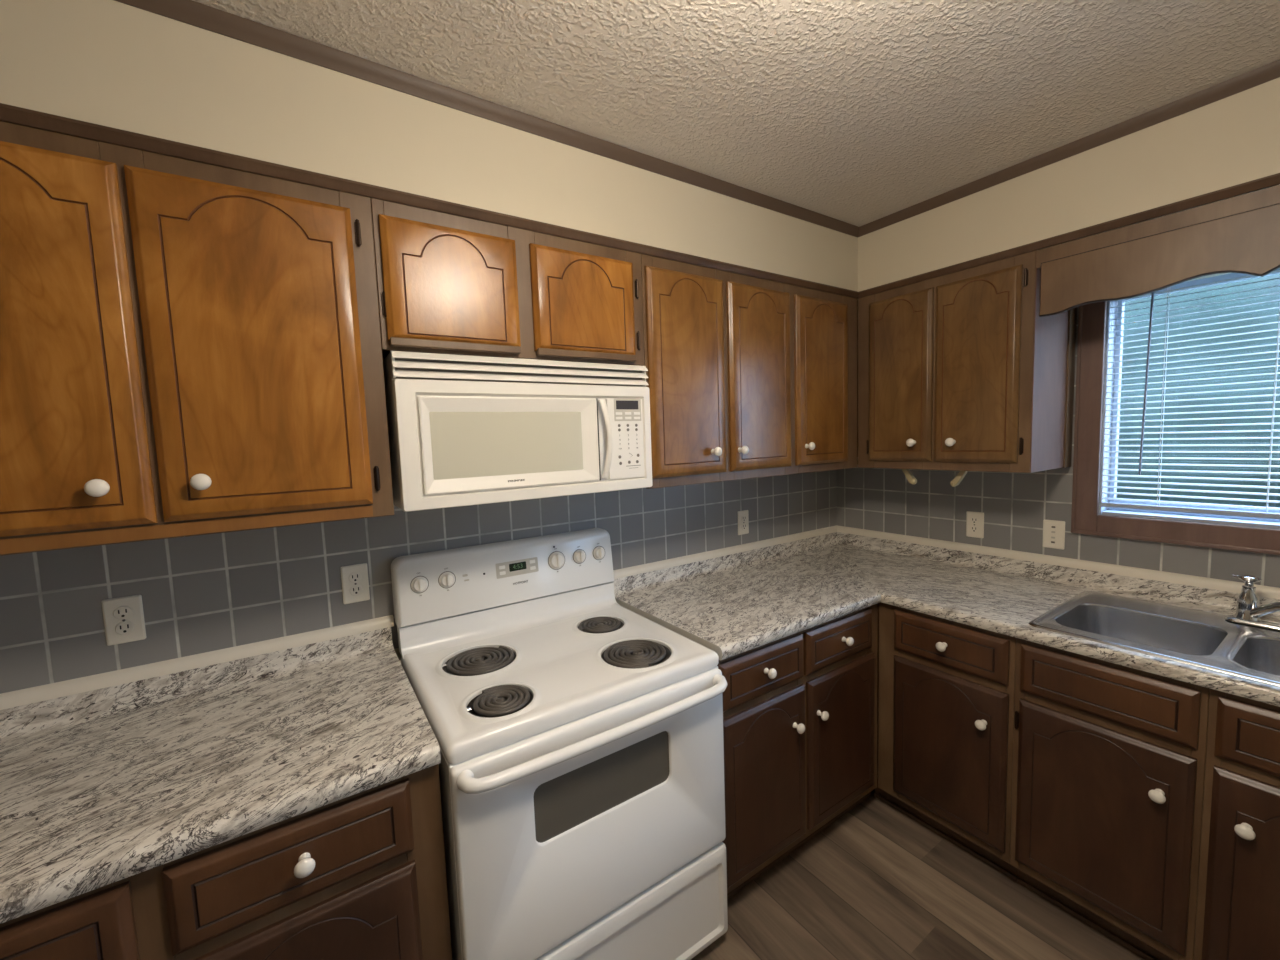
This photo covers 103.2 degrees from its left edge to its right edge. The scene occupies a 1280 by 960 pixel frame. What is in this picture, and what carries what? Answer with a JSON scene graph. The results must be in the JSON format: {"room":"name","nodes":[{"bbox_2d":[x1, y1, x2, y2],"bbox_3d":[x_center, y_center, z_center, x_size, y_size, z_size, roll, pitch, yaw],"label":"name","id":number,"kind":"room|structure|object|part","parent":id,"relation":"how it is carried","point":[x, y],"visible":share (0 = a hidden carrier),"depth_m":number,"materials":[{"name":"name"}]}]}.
{"room":"kitchen","nodes":[
{"label":"kitchen","id":0,"kind":"room"},
{"bbox_2d":[394,648,401,659],"bbox_3d":[-0.713,0.218,1.684,4.520,2.405,0.100,-5,6,-34],"label":"wall","id":1,"kind":"structure","parent":0,"point":[397,652],"depth_m":1.61,"materials":[{"name":"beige paint"}]},
{"bbox_2d":[102,595,145,645],"bbox_3d":[-1.268,0.345,1.248,0.070,0.114,0.009,-5,6,-34],"label":"power outlet","id":2,"kind":"object","parent":1,"relation":"attached to","point":[124,622],"visible":1,"depth_m":1.25,"materials":[{"name":"white plastic"}]},
{"bbox_2d":[113,606,131,619],"bbox_3d":[-1.268,0.325,1.244,0.034,0.034,0.003,-5,6,-34],"label":"receptacle","id":3,"kind":"object","parent":2,"relation":"attached to","point":[119,612],"depth_m":1.24,"materials":[{"name":"white plastic"}]},
{"bbox_2d":[115,621,133,634],"bbox_3d":[-1.266,0.364,1.248,0.034,0.034,0.003,-5,6,-34],"label":"receptacle","id":4,"kind":"object","parent":2,"relation":"attached to","point":[121,627],"depth_m":1.25,"materials":[{"name":"white plastic"}]},
{"bbox_2d":[0,121,393,555],"bbox_3d":[-1.255,-0.244,0.968,1.339,0.747,0.426,-5,6,-34],"label":"upper cabinet","id":5,"kind":"object","parent":1,"relation":"attached to","point":[188,347],"visible":1,"depth_m":0.99,"materials":[{"name":"brown wood"}]},
{"bbox_3d":[-1.116,-0.237,0.863,0.377,0.674,0.020,-5,6,-34],"label":"door","id":6,"kind":"part","parent":5,"relation":"part of","materials":[{"name":"brown wood"}]},
{"bbox_3d":[-0.990,0.014,0.928,0.033,0.033,0.038,-5,6,-34],"label":"knob","id":7,"kind":"part","parent":5,"relation":"part of","materials":[{"name":"white ceramic"}]},
{"bbox_3d":[-0.870,0.003,1.007,0.033,0.033,0.038,-5,6,-34],"label":"knob","id":8,"kind":"part","parent":5,"relation":"part of","materials":[{"name":"white ceramic"}]},
{"bbox_3d":[-0.797,-0.266,1.075,0.368,0.674,0.020,-5,6,-34],"label":"door","id":9,"kind":"part","parent":5,"relation":"part of","materials":[{"name":"brown wood"}]},
{"bbox_2d":[341,563,369,603],"bbox_3d":[-0.854,0.311,1.524,0.070,0.114,0.009,-5,6,-34],"label":"power outlet","id":10,"kind":"object","parent":1,"relation":"attached to","point":[355,582],"visible":1,"depth_m":1.52,"materials":[{"name":"white plastic"}]},
{"bbox_2d":[349,572,360,582],"bbox_3d":[-0.853,0.292,1.520,0.034,0.034,0.003,-5,6,-34],"label":"receptacle","id":11,"kind":"object","parent":10,"relation":"attached to","point":[354,577],"depth_m":1.52,"materials":[{"name":"white plastic"}]},
{"bbox_2d":[350,585,361,595],"bbox_3d":[-0.852,0.331,1.524,0.034,0.034,0.003,-5,6,-34],"label":"receptacle","id":12,"kind":"object","parent":10,"relation":"attached to","point":[355,590],"depth_m":1.52,"materials":[{"name":"white plastic"}]},
{"bbox_2d":[0,470,835,693],"bbox_3d":[-0.567,0.238,1.720,4.000,0.550,0.004,-5,6,-34],"label":"backsplash","id":13,"kind":"structure","parent":1,"relation":"attached to","point":[208,592],"depth_m":1.43,"materials":[{"name":"grey tile"}]},
{"bbox_2d":[737,510,748,534],"bbox_3d":[0.494,0.203,2.422,0.070,0.114,0.009,-5,6,-34],"label":"power outlet","id":14,"kind":"object","parent":1,"relation":"attached to","point":[743,516],"visible":1,"depth_m":2.42,"materials":[{"name":"beige plastic"}]},
{"bbox_2d":[741,523,746,529],"bbox_3d":[0.497,0.223,2.422,0.034,0.034,0.003,-5,6,-34],"label":"receptacle","id":15,"kind":"object","parent":14,"relation":"attached to","point":[743,525],"depth_m":2.42,"materials":[{"name":"white plastic"}]},
{"bbox_2d":[641,254,857,488],"bbox_3d":[0.559,-0.407,2.176,1.516,0.747,0.426,-5,6,-34],"label":"upper cabinet","id":16,"kind":"object","parent":1,"relation":"attached to","point":[749,377],"visible":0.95,"depth_m":1.85,"materials":[{"name":"brown wood"}]},
{"bbox_2d":[0,103,1279,298],"bbox_3d":[0.064,-0.639,0.543,3.378,0.024,1.828,-5,6,-34],"label":"trim","id":17,"kind":"structure","parent":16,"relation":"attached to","point":[8,113],"depth_m":1.29,"materials":[{"name":"brown wood"}]},
{"bbox_3d":[0.166,-0.352,1.716,0.328,0.674,0.020,-5,6,-34],"label":"door","id":18,"kind":"part","parent":16,"relation":"part of","materials":[{"name":"brown wood"}]},
{"bbox_3d":[0.266,-0.099,1.764,0.033,0.033,0.038,-5,6,-34],"label":"knob","id":19,"kind":"part","parent":16,"relation":"part of","materials":[{"name":"white ceramic"}]},
{"bbox_3d":[0.374,-0.108,1.835,0.033,0.033,0.038,-5,6,-34],"label":"knob","id":20,"kind":"part","parent":16,"relation":"part of","materials":[{"name":"white ceramic"}]},
{"bbox_3d":[0.458,-0.379,1.911,0.327,0.674,0.020,-5,6,-34],"label":"door","id":21,"kind":"part","parent":16,"relation":"part of","materials":[{"name":"brown wood"}]},
{"bbox_3d":[0.685,-0.137,2.043,0.033,0.033,0.038,-5,6,-34],"label":"knob","id":22,"kind":"part","parent":16,"relation":"part of","materials":[{"name":"white ceramic"}]},
{"bbox_3d":[0.762,-0.406,2.113,0.334,0.674,0.020,-5,6,-34],"label":"door","id":23,"kind":"part","parent":16,"relation":"part of","materials":[{"name":"brown wood"}]},
{"bbox_2d":[0,0,1279,299],"bbox_3d":[0.271,-0.743,0.056,4.300,0.289,3.600,-5,6,-34],"label":"wall","id":24,"kind":"structure","parent":0,"point":[109,63],"depth_m":1.31,"materials":[{"name":"beige paint"}]},
{"bbox_2d":[371,198,643,365],"bbox_3d":[-0.402,-0.521,1.546,0.756,0.348,0.390,-5,6,-34],"label":"upper cabinet","id":25,"kind":"object","parent":24,"relation":"attached to","point":[447,283],"visible":0.99,"depth_m":1.34,"materials":[{"name":"brown wood"}]},
{"bbox_3d":[-0.466,-0.488,1.284,0.328,0.289,0.020,-5,6,-34],"label":"door","id":26,"kind":"part","parent":25,"relation":"part of","materials":[{"name":"brown wood"}]},
{"bbox_2d":[383,351,652,511],"bbox_3d":[-0.372,-0.150,1.570,0.741,0.393,0.420,-5,6,-34],"label":"microwave oven","id":27,"kind":"object","parent":25,"relation":"attached to","point":[464,430],"visible":1,"depth_m":1.38,"materials":[{"name":"white plastic"}]},
{"bbox_3d":[-0.334,-0.103,1.389,0.495,0.245,0.012,-5,6,-34],"label":"microwave door","id":28,"kind":"part","parent":27,"relation":"part of","materials":[{"name":"white plastic"}]},
{"bbox_3d":[-0.100,-0.123,1.523,0.038,0.234,0.020,0,5,26],"label":"door handle","id":29,"kind":"part","parent":27,"relation":"part of","materials":[{"name":"white plastic"}]},
{"bbox_3d":[-0.046,-0.129,1.582,0.128,0.245,0.011,-5,6,-34],"label":"control panel","id":30,"kind":"part","parent":27,"relation":"part of","materials":[{"name":"white plastic"}]},
{"bbox_3d":[-0.156,-0.516,1.490,0.333,0.289,0.020,-5,6,-34],"label":"door","id":31,"kind":"part","parent":25,"relation":"part of","materials":[{"name":"brown wood"}]},
{"bbox_2d":[114,0,1279,237],"bbox_3d":[0.216,-0.847,-0.211,3.928,0.035,3.228,-5,6,-34],"label":"trim","id":32,"kind":"structure","parent":24,"relation":"attached to","point":[191,12],"depth_m":1.35,"materials":[{"name":"brown wood"}]},
{"bbox_2d":[193,0,1279,226],"bbox_3d":[0.274,-0.913,0.048,4.520,0.050,3.800,-5,6,-34],"label":"ceiling","id":33,"kind":"structure","parent":0,"point":[858,113],"depth_m":1.22,"materials":[{"name":"beige paint"}]},
{"bbox_2d":[691,789,1144,959],"bbox_3d":[0.359,1.532,0.251,4.520,0.050,3.800,-5,6,-34],"label":"floor","id":34,"kind":"structure","parent":0,"point":[876,883],"depth_m":1.63,"materials":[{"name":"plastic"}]},
{"bbox_2d":[0,764,451,959],"bbox_3d":[-1.133,1.061,0.974,1.354,0.870,0.682,-5,6,-34],"label":"base cabinet","id":35,"kind":"object","parent":34,"relation":"on","point":[362,875],"visible":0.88,"depth_m":0.93,"materials":[{"name":"brown wood"}]},
{"bbox_3d":[-0.967,0.734,0.712,0.372,0.152,0.020,-5,6,-34],"label":"drawer","id":36,"kind":"part","parent":35,"relation":"part of","materials":[{"name":"brown wood"}]},
{"bbox_2d":[0,627,440,923],"bbox_3d":[-1.166,0.575,0.940,1.374,0.104,0.655,-5,6,-34],"label":"countertop","id":37,"kind":"structure","parent":35,"relation":"on","point":[99,788],"depth_m":1.04,"materials":[{"name":"stone"}]},
{"bbox_2d":[0,615,393,709],"bbox_3d":[-1.343,0.490,1.202,1.382,0.032,0.016,-5,6,-34],"label":"backsplash","id":38,"kind":"structure","parent":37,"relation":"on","point":[26,696],"depth_m":1.30,"materials":[{"name":"grey stone"}]},
{"bbox_3d":[-0.624,0.703,0.940,0.374,0.152,0.020,-5,6,-34],"label":"drawer","id":39,"kind":"part","parent":35,"relation":"part of","materials":[{"name":"brown wood"}]},
{"bbox_3d":[-0.606,0.695,0.917,0.033,0.033,0.038,-5,6,-34],"label":"knob","id":40,"kind":"part","parent":35,"relation":"part of","materials":[{"name":"white ceramic"}]},
{"bbox_3d":[-0.611,1.076,0.971,0.374,0.541,0.020,-5,6,-34],"label":"door","id":41,"kind":"part","parent":35,"relation":"part of","materials":[{"name":"brown wood"}]},
{"bbox_2d":[391,528,727,959],"bbox_3d":[-0.236,0.824,1.529,0.761,1.192,0.723,-5,6,-34],"label":"electric range","id":42,"kind":"object","parent":34,"relation":"on","point":[578,734],"visible":1,"depth_m":1.33,"materials":[{"name":"white metal"}]},
{"bbox_3d":[-0.671,0.322,1.551,0.049,0.049,0.027,-5,6,-34],"label":"control knob","id":43,"kind":"part","parent":42,"relation":"part of","materials":[{"name":"white plastic"}]},
{"bbox_3d":[-0.604,0.316,1.596,0.049,0.049,0.027,-5,6,-34],"label":"control knob","id":44,"kind":"part","parent":42,"relation":"part of","materials":[{"name":"white plastic"}]},
{"bbox_3d":[-0.466,0.541,1.480,0.206,0.022,0.206,-5,6,-34],"label":"burner","id":45,"kind":"part","parent":42,"relation":"part of","materials":[{"name":"black metal"}]},
{"bbox_3d":[-0.341,0.556,1.244,0.158,0.022,0.158,-5,6,-34],"label":"burner","id":46,"kind":"part","parent":42,"relation":"part of","materials":[{"name":"black metal"}]},
{"bbox_3d":[-0.418,0.299,1.732,0.148,0.050,0.007,-5,6,-34],"label":"clock panel","id":47,"kind":"part","parent":42,"relation":"part of","materials":[{"name":"grey plastic"}]},
{"bbox_3d":[-0.292,0.288,1.804,0.062,0.062,0.029,-5,6,-34],"label":"control knob","id":48,"kind":"part","parent":42,"relation":"part of","materials":[{"name":"white plastic"}]},
{"bbox_2d":[401,603,718,763],"bbox_3d":[-0.247,0.533,1.507,0.761,0.044,0.593,-5,6,-34],"label":"cooktop","id":49,"kind":"object","parent":42,"relation":"in","point":[488,695],"depth_m":1.38,"materials":[{"name":"white metal"}]},
{"bbox_3d":[-0.216,0.281,1.854,0.049,0.049,0.027,-5,6,-34],"label":"control knob","id":50,"kind":"part","parent":42,"relation":"part of","materials":[{"name":"white plastic"}]},
{"bbox_3d":[-0.070,0.834,1.281,0.755,0.524,0.020,-5,6,-34],"label":"oven door","id":51,"kind":"part","parent":42,"relation":"part of","materials":[{"name":"white metal"}]},
{"bbox_3d":[-0.059,0.600,1.234,0.744,0.039,0.060,-5,6,-34],"label":"oven handle","id":52,"kind":"part","parent":42,"relation":"part of","materials":[{"name":"white metal"}]},
{"bbox_3d":[-0.148,0.275,1.899,0.049,0.049,0.027,-5,6,-34],"label":"control knob","id":53,"kind":"part","parent":42,"relation":"part of","materials":[{"name":"white plastic"}]},
{"bbox_3d":[-0.055,1.247,1.315,0.755,0.281,0.022,-5,6,-34],"label":"storage drawer","id":54,"kind":"part","parent":42,"relation":"part of","materials":[{"name":"white metal"}]},
{"bbox_3d":[-0.011,0.524,1.491,0.206,0.022,0.206,-5,6,-34],"label":"burner","id":55,"kind":"part","parent":42,"relation":"part of","materials":[{"name":"black metal"}]},
{"bbox_2d":[717,603,878,898],"bbox_3d":[0.689,0.898,2.186,1.456,0.870,0.682,-5,6,-34],"label":"base cabinet","id":56,"kind":"object","parent":34,"relation":"on","point":[801,709],"visible":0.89,"depth_m":1.72,"materials":[{"name":"brown wood"}]},
{"bbox_3d":[0.396,0.612,1.619,0.381,0.152,0.020,-5,6,-34],"label":"drawer","id":57,"kind":"part","parent":56,"relation":"part of","materials":[{"name":"brown wood"}]},
{"bbox_3d":[0.412,0.984,1.652,0.389,0.541,0.020,-5,6,-34],"label":"door","id":58,"kind":"part","parent":56,"relation":"part of","materials":[{"name":"brown wood"}]},
{"bbox_3d":[0.409,0.605,1.593,0.033,0.033,0.038,-5,6,-34],"label":"knob","id":59,"kind":"part","parent":56,"relation":"part of","materials":[{"name":"white ceramic"}]},
{"bbox_3d":[0.528,0.822,1.686,0.033,0.033,0.038,-5,6,-34],"label":"knob","id":60,"kind":"part","parent":56,"relation":"part of","materials":[{"name":"white ceramic"}]},
{"bbox_3d":[0.633,0.813,1.756,0.033,0.033,0.038,-5,6,-34],"label":"knob","id":61,"kind":"part","parent":56,"relation":"part of","materials":[{"name":"white ceramic"}]},
{"bbox_3d":[0.728,0.582,1.840,0.386,0.152,0.020,-5,6,-34],"label":"drawer","id":62,"kind":"part","parent":56,"relation":"part of","materials":[{"name":"brown wood"}]},
{"bbox_3d":[0.753,0.954,1.879,0.394,0.541,0.020,-5,6,-34],"label":"door","id":63,"kind":"part","parent":56,"relation":"part of","materials":[{"name":"brown wood"}]},
{"bbox_3d":[0.744,0.575,1.816,0.033,0.033,0.038,-5,6,-34],"label":"knob","id":64,"kind":"part","parent":56,"relation":"part of","materials":[{"name":"white ceramic"}]},
{"bbox_2d":[614,532,1279,706],"bbox_3d":[1.160,0.453,1.432,1.474,0.104,2.416,-5,6,-34],"label":"countertop","id":65,"kind":"structure","parent":56,"relation":"on","point":[731,605],"depth_m":1.90,"materials":[{"name":"stone"}]},
{"bbox_2d":[613,525,1279,598],"bbox_3d":[1.152,0.385,1.423,1.488,0.032,2.416,-5,6,-34],"label":"backsplash","id":66,"kind":"structure","parent":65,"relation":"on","point":[1210,583],"depth_m":2.11,"materials":[{"name":"grey stone"}]},
{"bbox_2d":[1029,591,1279,685],"bbox_3d":[1.656,0.542,1.385,0.535,0.194,0.841,-5,6,-34],"label":"sink","id":67,"kind":"object","parent":65,"relation":"in","point":[1204,639],"visible":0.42,"depth_m":1.56,"materials":[{"name":"metal"}]},
{"bbox_3d":[1.508,0.538,1.543,0.324,0.184,0.332,-5,6,-34],"label":"bowl","id":68,"kind":"part","parent":67,"relation":"part of","materials":[{"name":"metal"}]},
{"bbox_3d":[1.730,0.558,1.212,0.324,0.184,0.390,-5,6,-34],"label":"bowl","id":69,"kind":"part","parent":67,"relation":"part of","materials":[{"name":"metal"}]},
{"bbox_2d":[1225,574,1279,629],"bbox_3d":[1.800,0.364,1.413,0.201,0.142,0.240,-5,6,-34],"label":"faucet","id":70,"kind":"object","parent":65,"relation":"on","point":[1248,610],"visible":1,"depth_m":1.50,"materials":[{"name":"silver metal"}]},
{"bbox_3d":[1.814,0.301,1.518,0.046,0.035,0.057,-5,6,-34],"label":"handle","id":71,"kind":"part","parent":70,"relation":"part of","materials":[{"name":"silver metal"}]},
{"bbox_3d":[1.863,0.424,1.459,0.054,0.010,0.240,-5,6,-34],"label":"plate","id":72,"kind":"part","parent":70,"relation":"part of","materials":[{"name":"silver metal"}]},
{"bbox_3d":[1.805,0.378,1.389,0.031,0.080,0.251,-1,5,8],"label":"spout","id":73,"kind":"part","parent":70,"relation":"part of","materials":[{"name":"silver metal"}]},
{"bbox_2d":[874,602,1018,881],"bbox_3d":[1.292,0.892,2.006,0.682,0.870,0.514,-5,6,-34],"label":"base cabinet","id":74,"kind":"object","parent":34,"relation":"on","point":[947,687],"visible":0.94,"depth_m":1.78,"materials":[{"name":"brown wood"}]},
{"bbox_3d":[1.044,0.575,1.755,0.038,0.033,0.033,-5,6,-34],"label":"knob","id":75,"kind":"part","parent":74,"relation":"part of","materials":[{"name":"white ceramic"}]},
{"bbox_3d":[1.081,0.949,1.801,0.020,0.541,0.376,-5,6,-34],"label":"door","id":76,"kind":"part","parent":74,"relation":"part of","materials":[{"name":"brown wood"}]},
{"bbox_3d":[1.068,0.576,1.771,0.020,0.152,0.374,-5,6,-34],"label":"drawer","id":77,"kind":"part","parent":74,"relation":"part of","materials":[{"name":"brown wood"}]},
{"bbox_3d":[1.122,0.803,1.668,0.038,0.033,0.033,-5,6,-34],"label":"knob","id":78,"kind":"part","parent":74,"relation":"part of","materials":[{"name":"white ceramic"}]},
{"bbox_2d":[1010,638,1209,959],"bbox_3d":[1.550,0.914,1.623,0.682,0.870,0.410,-5,6,-34],"label":"base cabinet","id":79,"kind":"object","parent":34,"relation":"on","point":[1109,759],"visible":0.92,"depth_m":1.43,"materials":[{"name":"brown wood"}]},
{"bbox_3d":[1.352,0.823,1.325,0.038,0.033,0.033,-5,6,-34],"label":"knob","id":80,"kind":"part","parent":79,"relation":"part of","materials":[{"name":"white ceramic"}]},
{"bbox_2d":[1194,689,1279,959],"bbox_3d":[1.915,0.947,1.079,0.682,0.870,0.900,-5,6,-34],"label":"base cabinet","id":81,"kind":"object","parent":34,"relation":"on","point":[1238,911],"visible":0.97,"depth_m":1.22,"materials":[{"name":"brown wood"}]},
{"bbox_3d":[1.540,0.989,1.117,0.020,0.541,0.394,-5,6,-34],"label":"door","id":82,"kind":"part","parent":81,"relation":"part of","materials":[{"name":"brown wood"}]},
{"bbox_3d":[1.434,0.831,1.203,0.038,0.033,0.033,-5,6,-34],"label":"knob","id":83,"kind":"part","parent":81,"relation":"part of","materials":[{"name":"white ceramic"}]},
{"bbox_3d":[2.115,0.143,1.406,0.120,2.405,3.700,-5,6,-34],"label":"wall","id":84,"kind":"structure","parent":0,"visible":0},
{"bbox_2d":[858,250,1076,486],"bbox_3d":[1.286,-0.389,2.079,0.431,0.816,0.659,-5,6,-34],"label":"upper cabinet","id":85,"kind":"object","parent":84,"relation":"attached to","point":[961,370],"depth_m":1.89,"materials":[{"name":"brown wood"}]},
{"bbox_3d":[1.069,-0.415,2.099,0.020,0.674,0.266,-5,6,-34],"label":"door","id":86,"kind":"part","parent":85,"relation":"part of","materials":[{"name":"brown wood"}]},
{"bbox_3d":[1.144,-0.022,2.164,0.060,0.080,0.066,-5,6,-34],"label":"towel bracket","id":87,"kind":"part","parent":85,"relation":"part of","materials":[{"name":"beige wood"}]},
{"bbox_3d":[1.093,-0.151,2.045,0.038,0.033,0.033,-5,6,-34],"label":"knob","id":88,"kind":"part","parent":85,"relation":"part of","materials":[{"name":"white ceramic"}]},
{"bbox_3d":[1.176,-0.144,1.922,0.038,0.033,0.033,-5,6,-34],"label":"knob","id":89,"kind":"part","parent":85,"relation":"part of","materials":[{"name":"white ceramic"}]},
{"bbox_3d":[1.258,-0.012,1.993,0.060,0.080,0.066,-5,6,-34],"label":"towel bracket","id":90,"kind":"part","parent":85,"relation":"part of","materials":[{"name":"beige wood"}]},
{"bbox_3d":[1.227,-0.402,1.863,0.020,0.674,0.279,-5,6,-34],"label":"door","id":91,"kind":"part","parent":85,"relation":"part of","materials":[{"name":"brown wood"}]},
{"bbox_3d":[1.489,-0.408,1.825,0.371,0.742,0.003,-5,6,-34],"label":"panel","id":92,"kind":"part","parent":85,"relation":"part of","materials":[{"name":"grey wood"}]},
{"bbox_2d":[1036,185,1279,316],"bbox_3d":[1.603,-0.630,1.284,0.039,0.222,1.003,-5,6,-34],"label":"window valance","id":93,"kind":"object","parent":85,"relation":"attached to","point":[1240,234],"visible":1,"depth_m":1.43,"materials":[{"name":"brown wood"}]},
{"bbox_3d":[1.609,-0.712,1.283,0.019,0.059,1.003,-5,6,-34],"label":"header rail","id":94,"kind":"part","parent":93,"relation":"part of","materials":[{"name":"brown wood"}]},
{"bbox_2d":[966,511,983,537],"bbox_3d":[1.479,0.198,2.244,0.009,0.114,0.070,-5,6,-34],"label":"power outlet","id":95,"kind":"object","parent":84,"relation":"attached to","point":[974,521],"visible":1,"depth_m":2.24,"materials":[{"name":"beige plastic"}]},
{"bbox_2d":[970,517,978,523],"bbox_3d":[1.477,0.178,2.241,0.003,0.034,0.034,-5,6,-34],"label":"receptacle","id":96,"kind":"object","parent":95,"relation":"attached to","point":[973,520],"depth_m":2.24,"materials":[{"name":"beige plastic"}]},
{"bbox_2d":[970,525,978,532],"bbox_3d":[1.478,0.217,2.244,0.003,0.034,0.034,-5,6,-34],"label":"receptacle","id":97,"kind":"object","parent":95,"relation":"attached to","point":[973,528],"depth_m":2.24,"materials":[{"name":"white plastic"}]},
{"bbox_2d":[1042,519,1064,549],"bbox_3d":[1.637,0.216,2.010,0.009,0.112,0.070,-5,6,-34],"label":"power outlet","id":98,"kind":"object","parent":84,"relation":"attached to","point":[1053,530],"visible":1,"depth_m":2.01,"materials":[{"name":"white plastic"}]},
{"bbox_2d":[836,307,1279,587],"bbox_3d":[1.803,-0.179,1.718,0.004,1.216,2.596,-5,6,-34],"label":"backsplash","id":99,"kind":"structure","parent":84,"relation":"attached to","point":[1014,506],"depth_m":2.14,"materials":[{"name":"grey tile"}]},
{"bbox_2d":[1071,268,1279,554],"bbox_3d":[1.959,-0.265,1.561,0.147,0.976,0.940,-5,6,-34],"label":"window","id":100,"kind":"structure","parent":84,"relation":"in","point":[1092,353],"depth_m":1.85,"materials":[{"name":"brown wood"}]},
{"bbox_2d":[1101,270,1279,518],"bbox_3d":[1.909,-0.274,1.530,0.040,0.786,0.768,-5,6,-34],"label":"window blind","id":101,"kind":"object","parent":100,"relation":"attached to","point":[1157,507],"visible":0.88,"depth_m":1.67,"materials":[{"name":"white plastic"}]},
{"bbox_3d":[1.702,-0.291,1.849,0.029,0.754,0.002,-5,6,-34],"label":"ladder cord","id":102,"kind":"part","parent":101,"relation":"part of","materials":[{"name":"white fabric"}]},
{"bbox_3d":[1.782,-0.284,1.728,0.029,0.754,0.002,-5,6,-34],"label":"ladder cord","id":103,"kind":"part","parent":101,"relation":"part of","materials":[{"name":"white fabric"}]},
{"bbox_3d":[1.926,0.109,1.565,0.024,0.016,0.765,-5,6,-34],"label":"rail","id":104,"kind":"part","parent":101,"relation":"part of","materials":[{"name":"white plastic"}]},
{"bbox_3d":[1.915,-0.272,1.531,0.029,0.754,0.002,-5,6,-34],"label":"ladder cord","id":105,"kind":"part","parent":101,"relation":"part of","materials":[{"name":"white fabric"}]},
{"label":"outside","id":106,"kind":"structure","parent":0,"visible":0},
{"bbox_3d":[9.288,0.677,10.772,21.700,0.100,32.000,-5,6,-34],"label":"ground","id":107,"kind":"structure","parent":106,"visible":0},
{"bbox_2d":[1116,274,1279,507],"bbox_3d":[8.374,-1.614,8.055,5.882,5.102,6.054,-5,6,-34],"label":"window pane","id":108,"kind":"object","parent":107,"relation":"on","point":[1275,282],"visible":0.15,"depth_m":6.11,"materials":[{"name":"clear glass"}]}
]}

